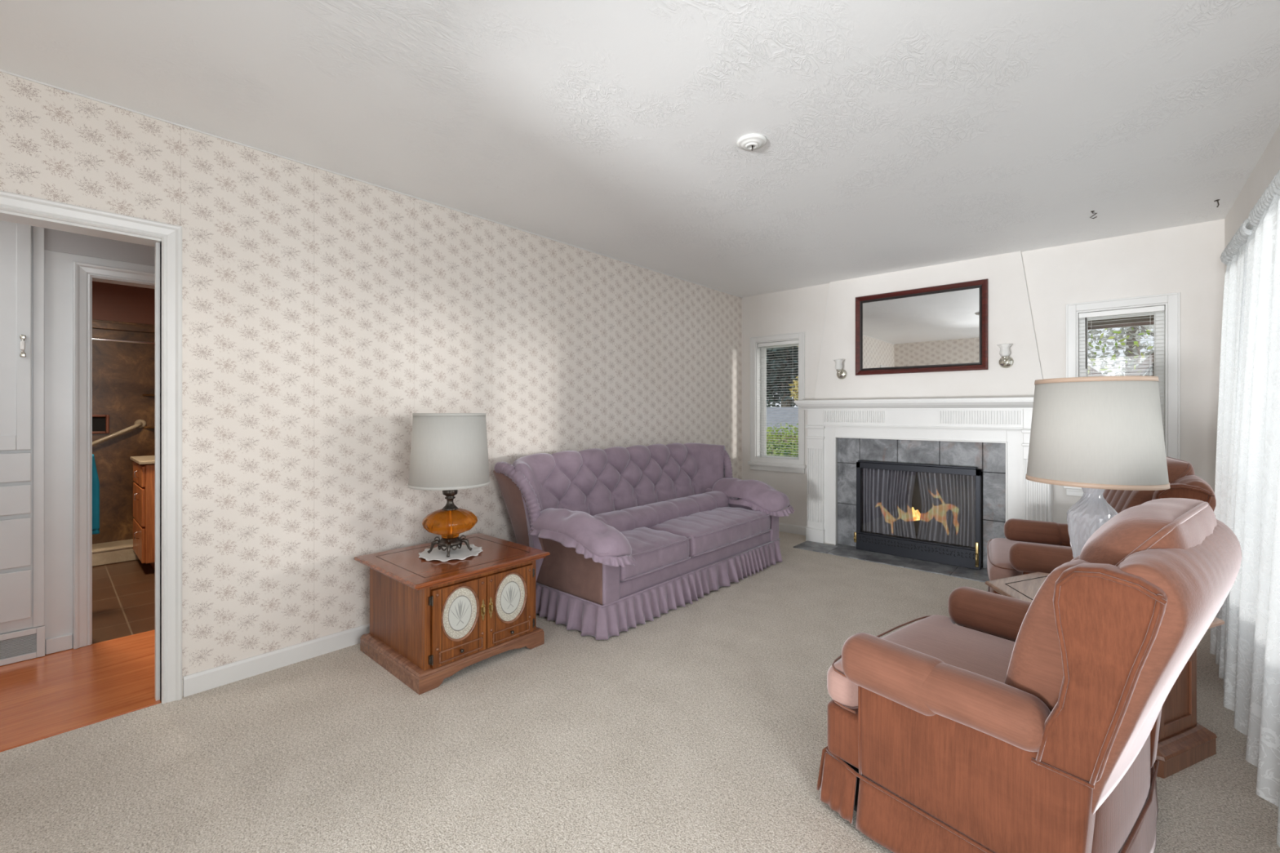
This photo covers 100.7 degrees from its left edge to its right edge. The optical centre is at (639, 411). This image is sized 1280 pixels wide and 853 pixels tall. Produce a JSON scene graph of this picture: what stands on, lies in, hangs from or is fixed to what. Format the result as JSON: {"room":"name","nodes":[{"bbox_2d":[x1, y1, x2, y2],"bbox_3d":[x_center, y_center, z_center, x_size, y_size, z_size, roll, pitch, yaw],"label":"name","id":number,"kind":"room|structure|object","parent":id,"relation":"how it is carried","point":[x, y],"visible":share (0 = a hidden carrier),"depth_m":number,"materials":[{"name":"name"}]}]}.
{"room":"living room","nodes":[
{"label":"living room","id":0,"kind":"room"},
{"bbox_2d":[0,249,155,654],"bbox_3d":[-3.094,0.000,2.623,0.110,2.440,2.600,0,0,42],"label":"wall","id":1,"kind":"structure","parent":0,"point":[58,266],"depth_m":2.70,"materials":[{"name":"white paint"}]},
{"bbox_2d":[0,220,44,634],"bbox_3d":[-3.166,-0.065,2.419,0.054,2.270,0.600,0,0,42],"label":"cupboard","id":2,"kind":"object","parent":1,"relation":"attached to","point":[21,246],"visible":0.95,"depth_m":2.58,"materials":[{"name":"white paint"}]},
{"bbox_2d":[0,626,44,666],"bbox_3d":[-3.092,1.146,2.515,0.016,0.148,0.362,0,0,42],"label":"air vent","id":3,"kind":"object","parent":1,"relation":"in","point":[26,644],"visible":1,"depth_m":2.59,"materials":[{"name":"white metal"}]},
{"bbox_2d":[45,634,72,654],"bbox_3d":[-2.949,1.183,2.694,0.012,0.075,0.092,0,0,42],"label":"baseboard","id":4,"kind":"structure","parent":1,"relation":"attached to","point":[57,644],"depth_m":2.69,"materials":[{"name":"white paint"}]},
{"bbox_2d":[44,227,155,266],"bbox_3d":[-3.052,-1.015,2.585,0.004,0.410,2.600,0,0,42],"label":"trim","id":5,"kind":"structure","parent":1,"relation":"attached to","point":[55,240],"depth_m":2.80,"materials":[{"name":"white paint"}]},
{"bbox_2d":[72,261,155,648],"bbox_3d":[-2.677,0.225,3.070,0.138,1.991,0.829,0,0,42],"label":"door frame","id":6,"kind":"structure","parent":1,"relation":"in","point":[83,273],"depth_m":2.75,"materials":[{"name":"white paint"}]},
{"bbox_2d":[92,280,155,324],"bbox_3d":[-4.822,0.000,4.765,0.100,2.440,2.100,0,0,42],"label":"wall","id":7,"kind":"structure","parent":0,"point":[110,301],"depth_m":4.82,"materials":[{"name":"paint"}]},
{"bbox_2d":[0,71,742,702],"bbox_3d":[-0.746,0.000,3.718,0.120,2.440,5.400,0,0,42],"label":"wall","id":8,"kind":"structure","parent":0,"point":[322,311],"depth_m":2.70,"materials":[{"name":"paper"}]},
{"bbox_2d":[0,190,182,703],"bbox_3d":[-2.259,0.217,1.999,0.148,2.006,0.802,0,0,42],"label":"door frame","id":9,"kind":"structure","parent":8,"relation":"in","point":[17,208],"depth_m":2.22,"materials":[{"name":"white paint"}]},
{"bbox_2d":[182,623,369,697],"bbox_3d":[-0.424,1.177,3.978,0.014,0.085,4.585,0,0,42],"label":"baseboard","id":10,"kind":"structure","parent":8,"relation":"attached to","point":[205,680],"depth_m":2.49,"materials":[{"name":"white paint"}]},
{"bbox_2d":[0,69,742,297],"bbox_3d":[-0.699,-1.217,3.676,0.006,0.006,5.400,0,0,42],"label":"trim","id":11,"kind":"structure","parent":8,"relation":"attached to","point":[1,70],"depth_m":2.54,"materials":[{"name":"white paint"}]},
{"bbox_2d":[0,0,1279,297],"bbox_3d":[-1.167,-1.260,3.410,7.660,0.080,6.740,0,0,42],"label":"ceiling","id":12,"kind":"structure","parent":0,"point":[900,135],"depth_m":2.14,"materials":[{"name":"white paint"}]},
{"bbox_2d":[737,133,766,151],"bbox_3d":[0.505,-1.198,2.398,0.132,0.044,0.132,0,0,42],"label":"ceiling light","id":13,"kind":"object","parent":12,"relation":"attached to","point":[752,142],"visible":1,"depth_m":2.37,"materials":[{"name":"plastic"}]},
{"bbox_2d":[1089,210,1097,218],"bbox_3d":[2.763,-1.196,3.233,0.037,0.048,0.020,0,0,42],"label":"ceiling hook","id":14,"kind":"object","parent":12,"relation":"attached to","point":[1092,211],"visible":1,"depth_m":3.23,"materials":[{"name":"metal"}]},
{"bbox_2d":[0,531,1279,852],"bbox_3d":[-1.176,1.250,3.445,7.400,0.061,6.380,0,0,42],"label":"floor","id":15,"kind":"structure","parent":0,"point":[700,726],"depth_m":1.94,"materials":[{"name":"carpet"}]},
{"bbox_2d":[92,319,155,566],"bbox_3d":[-4.503,0.205,4.481,0.755,2.030,1.900,0,0,42],"label":"shower stall","id":16,"kind":"object","parent":15,"relation":"on","point":[123,374],"visible":0.31,"depth_m":4.78,"materials":[{"name":"tile"}]},
{"bbox_2d":[92,419,146,445],"bbox_3d":[-4.731,0.232,4.704,0.082,0.311,0.526,0,0,42],"label":"grab bar","id":17,"kind":"object","parent":16,"relation":"attached to","point":[140,423],"visible":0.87,"depth_m":4.76,"materials":[{"name":"beige metal"}]},
{"bbox_2d":[142,426,155,428],"bbox_3d":[-4.462,0.150,4.981,0.110,0.020,0.298,0,0,42],"label":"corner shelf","id":18,"kind":"object","parent":16,"relation":"attached to","point":[146,427],"depth_m":4.91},
{"bbox_2d":[142,394,155,395],"bbox_3d":[-4.462,-0.150,4.981,0.110,0.020,0.298,0,0,42],"label":"corner shelf","id":19,"kind":"object","parent":16,"relation":"attached to","point":[142,394],"depth_m":4.91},
{"bbox_2d":[129,455,155,570],"bbox_3d":[-3.728,0.795,4.341,0.638,0.850,0.618,0,0,42],"label":"bathroom vanity","id":20,"kind":"object","parent":15,"relation":"on","point":[144,467],"visible":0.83,"depth_m":3.97,"materials":[{"name":"brown wood"}]},
{"bbox_2d":[129,455,155,464],"bbox_3d":[-3.724,0.383,4.346,0.638,0.025,0.605,0,0,42],"label":"countertop","id":21,"kind":"structure","parent":20,"relation":"on","point":[146,460],"depth_m":4.09,"materials":[{"name":"beige stone"}]},
{"bbox_2d":[353,533,550,694],"bbox_3d":[-0.964,0.980,2.744,0.672,0.481,0.722,0,0,42],"label":"end table","id":22,"kind":"object","parent":15,"relation":"on","point":[430,621],"visible":1,"depth_m":2.52,"materials":[{"name":"brown wood"}]},
{"bbox_2d":[418,543,482,561],"bbox_3d":[-0.981,0.732,2.755,0.313,0.013,0.316,0,0,42],"label":"doily","id":23,"kind":"object","parent":22,"relation":"on","point":[461,553],"visible":0.79,"depth_m":2.73,"materials":[{"name":"fabric"}]},
{"bbox_2d":[408,413,490,557],"bbox_3d":[-0.989,0.372,2.763,0.403,0.724,0.403,0,0,42],"label":"table lamp","id":24,"kind":"object","parent":23,"relation":"on","point":[449,451],"visible":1,"depth_m":2.62,"materials":[{"name":"fabric"}]},
{"bbox_2d":[493,443,794,639],"bbox_3d":[0.206,0.745,3.808,0.985,0.950,2.345,0,0,42],"label":"sofa","id":25,"kind":"object","parent":15,"relation":"on","point":[632,535],"visible":0.98,"depth_m":3.47,"materials":[{"name":"fabric"}]},
{"bbox_2d":[619,527,689,582],"bbox_3d":[-0.093,0.865,3.352,0.582,0.180,0.649,0,0,42],"label":"seat cushion","id":26,"kind":"object","parent":25,"relation":"on","point":[654,551],"depth_m":3.21,"materials":[{"name":"fabric"}]},
{"bbox_2d":[649,506,770,557],"bbox_3d":[0.485,0.865,4.000,0.582,0.180,1.069,0,0,42],"label":"seat cushion","id":27,"kind":"object","parent":25,"relation":"on","point":[711,531],"depth_m":3.79,"materials":[{"name":"fabric"}]},
{"bbox_2d":[792,540,989,582],"bbox_3d":[2.168,1.218,4.288,1.805,0.013,0.377,0,0,42],"label":"hearth","id":28,"kind":"object","parent":15,"relation":"on","point":[842,550],"visible":0.7,"depth_m":4.29,"materials":[{"name":"stone"}]},
{"bbox_2d":[853,460,981,569],"bbox_3d":[2.255,0.823,4.375,0.947,0.779,0.114,0,0,42],"label":"fireplace screen","id":29,"kind":"object","parent":28,"relation":"on","point":[951,495],"visible":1,"depth_m":4.36,"materials":[{"name":"black metal"}]},
{"bbox_2d":[862,468,915,538],"bbox_3d":[2.130,0.779,4.547,0.430,0.555,0.020,0,0,42],"label":"curtain","id":30,"kind":"object","parent":29,"relation":"hanging from","point":[887,495],"depth_m":4.55,"materials":[{"name":"grey metal"}]},
{"bbox_2d":[856,533,981,569],"bbox_3d":[2.262,1.141,4.371,0.932,0.142,0.044,0,0,42],"label":"grille","id":31,"kind":"object","parent":29,"relation":"attached to","point":[944,553],"depth_m":4.32,"materials":[{"name":"black metal"}]},
{"bbox_2d":[916,471,975,546],"bbox_3d":[2.454,0.779,4.259,0.424,0.555,0.020,0,0,42],"label":"curtain","id":32,"kind":"object","parent":29,"relation":"hanging from","point":[948,511],"depth_m":4.25,"materials":[{"name":"grey metal"}]},
{"bbox_2d":[794,396,1053,568],"bbox_3d":[2.288,0.559,4.432,1.994,1.322,0.297,0,0,42],"label":"fireplace","id":33,"kind":"object","parent":15,"relation":"on","point":[992,435],"visible":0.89,"depth_m":4.36,"materials":[{"name":"wood"}]},
{"bbox_2d":[794,396,1033,409],"bbox_3d":[2.288,-0.059,4.432,1.994,0.087,0.297,0,0,42],"label":"mantel shelf","id":34,"kind":"object","parent":33,"relation":"attached to","point":[1019,402],"depth_m":4.27,"materials":[{"name":"white paint"}]},
{"bbox_2d":[884,506,949,544],"bbox_3d":[2.321,0.914,4.466,0.646,0.557,0.132,0,0,42],"label":"fire","id":35,"kind":"object","parent":33,"relation":"in","point":[916,514],"visible":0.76,"depth_m":4.44,"materials":[{"name":"yellow"}]},
{"bbox_2d":[816,497,1241,852],"bbox_3d":[1.109,0.725,1.569,0.901,0.989,0.866,0,0,-37],"label":"recliner","id":36,"kind":"object","parent":15,"relation":"on","point":[1018,726],"visible":1,"depth_m":1.26,"materials":[{"name":"orange fabric"}]},
{"bbox_2d":[826,614,1015,708],"bbox_3d":[1.039,0.840,1.659,0.736,0.152,0.600,0,0,-37],"label":"seat cushion","id":37,"kind":"object","parent":36,"relation":"on","point":[983,648],"depth_m":1.73,"materials":[{"name":"pink fabric"}]},
{"bbox_2d":[1079,497,1217,565],"bbox_3d":[1.281,0.340,1.335,0.570,0.218,0.210,0,0,-37],"label":"cushion","id":38,"kind":"object","parent":36,"relation":"on","point":[1184,529],"depth_m":1.19,"materials":[{"name":"pink fabric"}]},
{"bbox_2d":[986,456,1216,595],"bbox_3d":[2.347,0.725,2.829,0.866,0.989,0.901,0,0,33],"label":"recliner","id":39,"kind":"object","parent":15,"relation":"on","point":[1029,546],"visible":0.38,"depth_m":2.63,"materials":[{"name":"orange fabric"}]},
{"bbox_2d":[986,537,1071,580],"bbox_3d":[2.250,0.840,2.889,0.600,0.152,0.736,0,0,33],"label":"seat cushion","id":40,"kind":"object","parent":39,"relation":"on","point":[999,566],"depth_m":2.98,"materials":[{"name":"pink fabric"}]},
{"bbox_2d":[1166,457,1195,484],"bbox_3d":[2.591,0.340,2.671,0.210,0.218,0.570,0,0,33],"label":"cushion","id":41,"kind":"object","parent":39,"relation":"on","point":[1177,469],"depth_m":2.44,"materials":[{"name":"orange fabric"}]},
{"bbox_2d":[985,572,1224,778],"bbox_3d":[1.785,0.979,2.093,0.712,0.483,0.617,0,0,38],"label":"table","id":42,"kind":"object","parent":15,"relation":"on","point":[1183,743],"visible":0.13,"depth_m":1.87,"materials":[{"name":"brown wood"}]},
{"bbox_3d":[1.774,0.729,2.096,0.282,0.013,0.284,0,0,42],"label":"doily","id":43,"kind":"object","parent":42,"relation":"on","visible":0},
{"bbox_2d":[1025,375,1170,558],"bbox_3d":[1.787,0.302,2.093,0.431,0.860,0.431,0,0,42],"label":"table lamp","id":44,"kind":"object","parent":43,"relation":"on","point":[1095,434],"visible":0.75,"depth_m":1.95,"materials":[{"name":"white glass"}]},
{"bbox_2d":[742,218,1224,526],"bbox_3d":[2.458,0.000,4.563,3.780,2.440,0.195,0,0,42],"label":"wall","id":45,"kind":"structure","parent":0,"point":[1185,260],"depth_m":4.02,"materials":[{"name":"paint"}]},
{"bbox_2d":[747,331,806,473],"bbox_3d":[1.438,-0.083,5.462,0.630,1.396,0.200,0,0,42],"label":"window","id":46,"kind":"structure","parent":45,"relation":"in","point":[757,461],"depth_m":5.56,"materials":[{"name":"white paint"}]},
{"bbox_2d":[758,339,798,458],"bbox_3d":[1.425,-0.098,5.447,0.460,1.227,0.035,0,0,42],"label":"window blind","id":47,"kind":"object","parent":46,"relation":"attached to","point":[789,342],"visible":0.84,"depth_m":5.44,"materials":[{"name":"white plastic"}]},
{"bbox_2d":[778,522,806,535],"bbox_3d":[1.402,1.177,5.411,0.806,0.085,0.014,0,0,42],"label":"baseboard","id":48,"kind":"structure","parent":45,"relation":"attached to","point":[789,528],"depth_m":5.30,"materials":[{"name":"white paint"}]},
{"bbox_2d":[833,359,847,379],"bbox_3d":[1.840,-0.386,4.899,0.096,0.177,0.124,0,0,42],"label":"wall sconce","id":49,"kind":"object","parent":45,"relation":"attached to","point":[842,374],"visible":1,"depth_m":4.89,"materials":[{"name":"silver metal"}]},
{"bbox_2d":[855,278,988,375],"bbox_3d":[2.351,-0.683,4.507,1.024,0.714,0.032,0,0,42],"label":"wall mirror","id":50,"kind":"object","parent":45,"relation":"attached to","point":[940,328],"visible":1,"depth_m":4.48,"materials":[{"name":"brown wood"}]},
{"bbox_2d":[813,251,1042,399],"bbox_3d":[2.346,-0.650,4.531,1.788,1.140,0.004,0,0,42],"label":"trim","id":51,"kind":"structure","parent":45,"relation":"attached to","point":[1020,251],"depth_m":4.02,"materials":[{"name":"white paint"}]},
{"bbox_2d":[997,343,1013,368],"bbox_3d":[2.788,-0.420,4.054,0.096,0.177,0.124,0,0,42],"label":"wall sconce","id":52,"kind":"object","parent":45,"relation":"attached to","point":[1006,361],"visible":1,"depth_m":4.05,"materials":[{"name":"silver metal"}]},
{"bbox_2d":[1062,292,1180,496],"bbox_3d":[3.377,-0.083,3.734,0.615,1.396,0.200,0,0,42],"label":"window","id":53,"kind":"structure","parent":45,"relation":"in","point":[1171,360],"depth_m":3.61,"materials":[{"name":"white paint"}]},
{"bbox_2d":[1078,305,1164,439],"bbox_3d":[3.359,-0.098,3.714,0.445,1.227,0.050,0,0,42],"label":"window blind","id":54,"kind":"object","parent":53,"relation":"attached to","point":[1162,308],"visible":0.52,"depth_m":3.71,"materials":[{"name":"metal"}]},
{"bbox_2d":[1224,124,1279,275],"bbox_3d":[1.932,0.000,1.252,0.160,2.440,5.520,0,0,42],"label":"wall","id":55,"kind":"structure","parent":0,"point":[1268,166],"depth_m":2.65,"materials":[{"name":"paint"}]},
{"bbox_2d":[1246,224,1253,230],"bbox_3d":[2.176,-0.810,1.711,0.086,0.060,2.880,0,0,42],"label":"curtain rod","id":56,"kind":"object","parent":55,"relation":"attached to","point":[1250,227],"visible":0.02,"depth_m":2.32,"materials":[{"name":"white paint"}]},
{"bbox_2d":[1209,217,1252,688],"bbox_3d":[2.819,0.174,2.528,0.135,2.055,0.786,0,0,42],"label":"lace curtain","id":57,"kind":"object","parent":56,"relation":"hanging from","point":[1234,255],"visible":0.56,"depth_m":2.56,"materials":[{"name":"white fabric"}]},
{"bbox_2d":[1222,168,1279,847],"bbox_3d":[1.940,0.174,1.559,0.151,2.055,1.910,0,0,42],"label":"lace curtain","id":58,"kind":"object","parent":56,"relation":"hanging from","point":[1251,691],"visible":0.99,"depth_m":1.93,"materials":[{"name":"white fabric"}]},
{"bbox_3d":[-3.145,0.000,4.610,2.610,2.440,0.100,0,0,42],"label":"wall","id":59,"kind":"structure","parent":0,"visible":0},
{"bbox_2d":[92,337,155,344],"bbox_3d":[-4.239,-0.568,4.246,0.024,0.028,1.880,0,0,42],"label":"shower rod","id":60,"kind":"object","parent":59,"relation":"attached to","point":[93,339],"visible":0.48,"depth_m":4.30,"materials":[{"name":"silver metal"}]},
{"label":"outside","id":61,"kind":"structure","parent":0,"visible":0},
{"bbox_3d":[13.563,1.945,18.185,30.000,0.050,34.800,0,0,42],"label":"ground","id":62,"kind":"structure","parent":61,"visible":0},
{"bbox_2d":[766,346,798,406],"bbox_3d":[6.195,-3.224,22.740,9.800,10.289,3.702,0,0,42],"label":"evergreen tree","id":63,"kind":"object","parent":62,"relation":"on","point":[772,386],"visible":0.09,"depth_m":22.20,"materials":[{"name":"green plant"}]},
{"bbox_2d":[766,407,798,454],"bbox_3d":[5.474,0.895,17.222,6.800,2.050,3.600,0,0,42],"label":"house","id":64,"kind":"structure","parent":62,"relation":"on","point":[775,419],"depth_m":16.76,"materials":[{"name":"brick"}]},
{"bbox_2d":[766,422,798,457],"bbox_3d":[2.674,1.068,9.803,2.632,1.712,1.020,0,0,42],"label":"bush","id":65,"kind":"object","parent":62,"relation":"on","point":[768,429],"visible":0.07,"depth_m":9.74,"materials":[{"name":"green plant"}]},
{"bbox_2d":[766,440,798,457],"bbox_3d":[2.216,1.226,8.403,2.898,1.573,1.329,0,0,42],"label":"bush","id":66,"kind":"object","parent":62,"relation":"on","point":[779,446],"visible":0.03,"depth_m":8.31,"materials":[{"name":"green plant"}]},
{"bbox_2d":[788,346,798,400],"bbox_3d":[4.170,-0.485,13.676,1.404,4.810,0.877,0,0,42],"label":"tree","id":67,"kind":"object","parent":62,"relation":"on","point":[795,383],"visible":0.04,"depth_m":13.72,"materials":[{"name":"yellow plant"}]},
{"bbox_2d":[1088,315,1154,329],"bbox_3d":[4.105,0.535,4.111,3.000,2.770,1.200,0,0,42],"label":"porch roof","id":68,"kind":"structure","parent":62,"relation":"on","point":[1148,318],"depth_m":4.64,"materials":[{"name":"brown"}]},
{"bbox_2d":[1088,324,1154,376],"bbox_3d":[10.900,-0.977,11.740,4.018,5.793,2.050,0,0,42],"label":"blossom tree","id":69,"kind":"object","parent":62,"relation":"on","point":[1135,348],"visible":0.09,"depth_m":11.66,"materials":[{"name":"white plant"}]},
{"bbox_2d":[1088,351,1154,377],"bbox_3d":[7.115,-0.365,7.489,6.800,4.570,2.750,0,0,42],"label":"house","id":70,"kind":"structure","parent":62,"relation":"on","point":[1149,359],"depth_m":6.56,"materials":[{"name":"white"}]},
{"bbox_3d":[-4.475,0.000,3.117,2.610,2.440,0.100,0,0,42],"label":"wall","id":71,"kind":"structure","parent":0,"visible":0},
{"bbox_3d":[-3.664,0.220,2.983,0.018,0.018,0.780,0,0,42],"label":"towel bar","id":72,"kind":"object","parent":71,"relation":"attached to","visible":0},
{"bbox_2d":[92,453,99,534],"bbox_3d":[-3.438,0.525,3.199,0.049,0.520,0.251,0,0,42],"label":"hand towel","id":73,"kind":"object","parent":72,"relation":"hanging from","point":[95,483],"visible":0.12,"depth_m":3.27,"materials":[{"name":"teal fabric"}]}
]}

